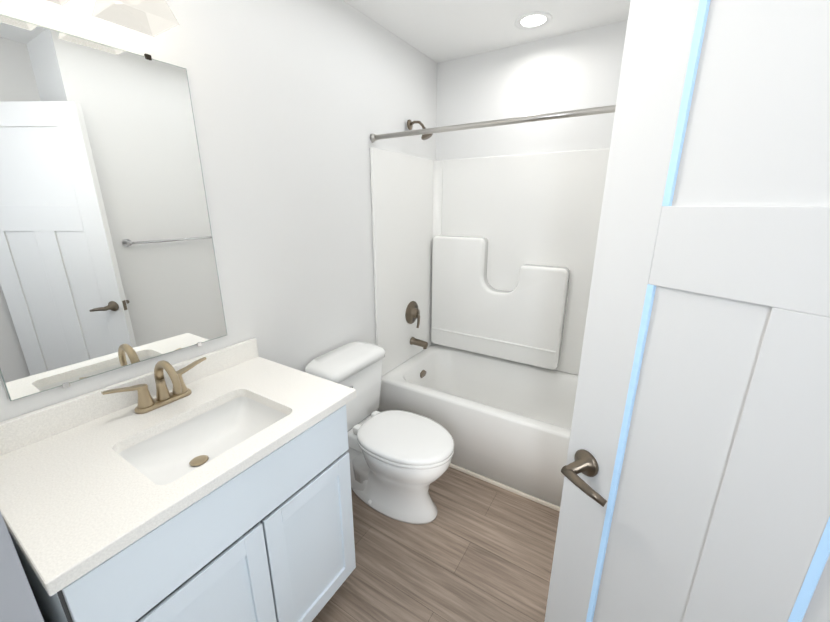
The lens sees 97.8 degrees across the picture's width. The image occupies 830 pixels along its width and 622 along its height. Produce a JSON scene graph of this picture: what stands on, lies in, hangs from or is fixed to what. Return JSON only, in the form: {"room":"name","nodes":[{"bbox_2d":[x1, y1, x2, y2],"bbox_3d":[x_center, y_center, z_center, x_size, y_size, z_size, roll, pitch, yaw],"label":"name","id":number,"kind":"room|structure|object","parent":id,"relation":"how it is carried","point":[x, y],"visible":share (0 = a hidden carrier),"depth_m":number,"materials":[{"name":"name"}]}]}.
{"room":"bathroom","nodes":[
{"label":"bathroom","id":0,"kind":"room"},
{"bbox_2d":[0,512,43,621],"bbox_3d":[-0.370,0.474,-0.546,0.120,2.440,1.750,0,16,0],"label":"wall","id":1,"kind":"structure","parent":0,"point":[18,602],"depth_m":0.28,"materials":[{"name":"grey paint"}]},
{"bbox_2d":[0,0,436,421],"bbox_3d":[-0.536,-0.210,1.805,0.100,2.440,2.630,10,19,31],"label":"wall","id":2,"kind":"structure","parent":0,"point":[296,104],"depth_m":1.56,"materials":[{"name":"white paint"}]},
{"bbox_2d":[46,0,178,36],"bbox_3d":[-0.811,-0.840,0.861,0.201,0.193,0.420,10,19,31],"label":"sconce","id":3,"kind":"object","parent":2,"relation":"attached to","point":[153,18],"visible":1,"depth_m":0.96,"materials":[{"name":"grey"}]},
{"bbox_2d":[0,14,226,400],"bbox_3d":[-0.902,-0.276,1.064,0.008,0.936,0.597,10,19,31],"label":"mirror","id":4,"kind":"object","parent":2,"relation":"attached to","point":[107,258],"visible":1,"depth_m":1.04,"materials":[{"name":"grey mirror"}]},
{"bbox_2d":[407,119,432,139],"bbox_3d":[0.034,-1.104,2.200,0.159,0.124,0.074,10,19,31],"label":"shower head","id":5,"kind":"object","parent":2,"relation":"attached to","point":[410,123],"visible":0.71,"depth_m":2.20},
{"bbox_2d":[370,105,615,141],"bbox_3d":[0.408,-0.839,1.606,1.514,0.044,0.044,10,19,31],"label":"curtain rod","id":6,"kind":"object","parent":2,"relation":"attached to","point":[555,115],"visible":0.58,"depth_m":1.61,"materials":[{"name":"silver metal"}]},
{"bbox_2d":[312,467,559,621],"bbox_3d":[-0.017,1.294,1.094,2.350,0.050,4.050,10,19,31],"label":"floor","id":7,"kind":"structure","parent":0,"point":[477,550],"depth_m":1.61,"materials":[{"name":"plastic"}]},
{"bbox_2d":[0,338,356,621],"bbox_3d":[-0.660,0.723,1.208,0.567,0.982,0.808,10,19,31],"label":"bathroom vanity","id":8,"kind":"object","parent":7,"relation":"on","point":[221,492],"visible":0.96,"depth_m":0.99,"materials":[{"name":"white paint"}]},
{"bbox_2d":[101,357,205,413],"bbox_3d":[-0.787,0.231,1.151,0.148,0.159,0.298,10,19,31],"label":"faucet","id":9,"kind":"object","parent":8,"relation":"on","point":[147,402],"visible":1,"depth_m":1.15,"materials":[{"name":"beige metal"}]},
{"bbox_2d":[305,342,453,523],"bbox_3d":[-0.138,0.637,1.873,0.722,0.775,0.434,10,19,31],"label":"toilet","id":10,"kind":"object","parent":7,"relation":"on","point":[400,461],"visible":0.9,"depth_m":1.81,"materials":[{"name":"white ceramic"}]},
{"bbox_2d":[370,147,609,506],"bbox_3d":[0.592,0.005,2.158,1.514,1.830,0.757,10,19,31],"label":"bathtub surround","id":11,"kind":"object","parent":7,"relation":"on","point":[486,264],"visible":0.6,"depth_m":2.38,"materials":[{"name":"white plastic"}]},
{"bbox_2d":[405,301,419,327],"bbox_3d":[0.007,0.025,2.570,0.072,0.185,0.166,10,19,31],"label":"tub valve","id":12,"kind":"object","parent":11,"relation":"attached to","point":[412,314],"visible":1,"depth_m":2.55,"materials":[{"name":"brown metal"}]},
{"bbox_2d":[410,337,427,348],"bbox_3d":[0.031,0.231,2.614,0.129,0.069,0.060,10,19,31],"label":"tub spout","id":13,"kind":"object","parent":11,"relation":"attached to","point":[418,342],"visible":1,"depth_m":2.60,"materials":[{"name":"brown metal"}]},
{"bbox_2d":[344,0,630,62],"bbox_3d":[-0.017,-1.097,0.399,2.350,0.050,4.050,10,19,31],"label":"ceiling","id":14,"kind":"structure","parent":0,"point":[437,31],"depth_m":1.86,"materials":[{"name":"white paint"}]},
{"bbox_2d":[515,11,552,29],"bbox_3d":[0.611,-1.496,1.870,0.188,0.007,0.188,10,19,31],"label":"recessed light","id":15,"kind":"object","parent":14,"relation":"in","point":[534,20],"visible":0.98,"depth_m":1.87,"materials":[{"name":"white plastic"}]},
{"bbox_2d":[449,463,559,511],"bbox_3d":[0.393,0.965,2.093,1.502,0.022,0.014,10,19,31],"label":"baseboard","id":16,"kind":"structure","parent":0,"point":[518,492],"depth_m":2.01,"materials":[{"name":"beige wood"}]},
{"bbox_2d":[436,20,627,371],"bbox_3d":[0.863,-0.383,2.398,1.620,2.440,0.100,10,19,31],"label":"wall","id":17,"kind":"structure","parent":0,"point":[578,70],"depth_m":2.17,"materials":[{"name":"white paint"}]},
{"bbox_3d":[0.412,0.436,-0.416,0.100,2.440,2.250,10,19,31],"label":"wall","id":18,"kind":"structure","parent":0,"visible":0},
{"bbox_2d":[544,0,829,621],"bbox_3d":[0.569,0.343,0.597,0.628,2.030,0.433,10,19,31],"label":"door","id":19,"kind":"structure","parent":18,"relation":"in","point":[695,470],"depth_m":0.60,"materials":[{"name":"white paint"}]}
]}

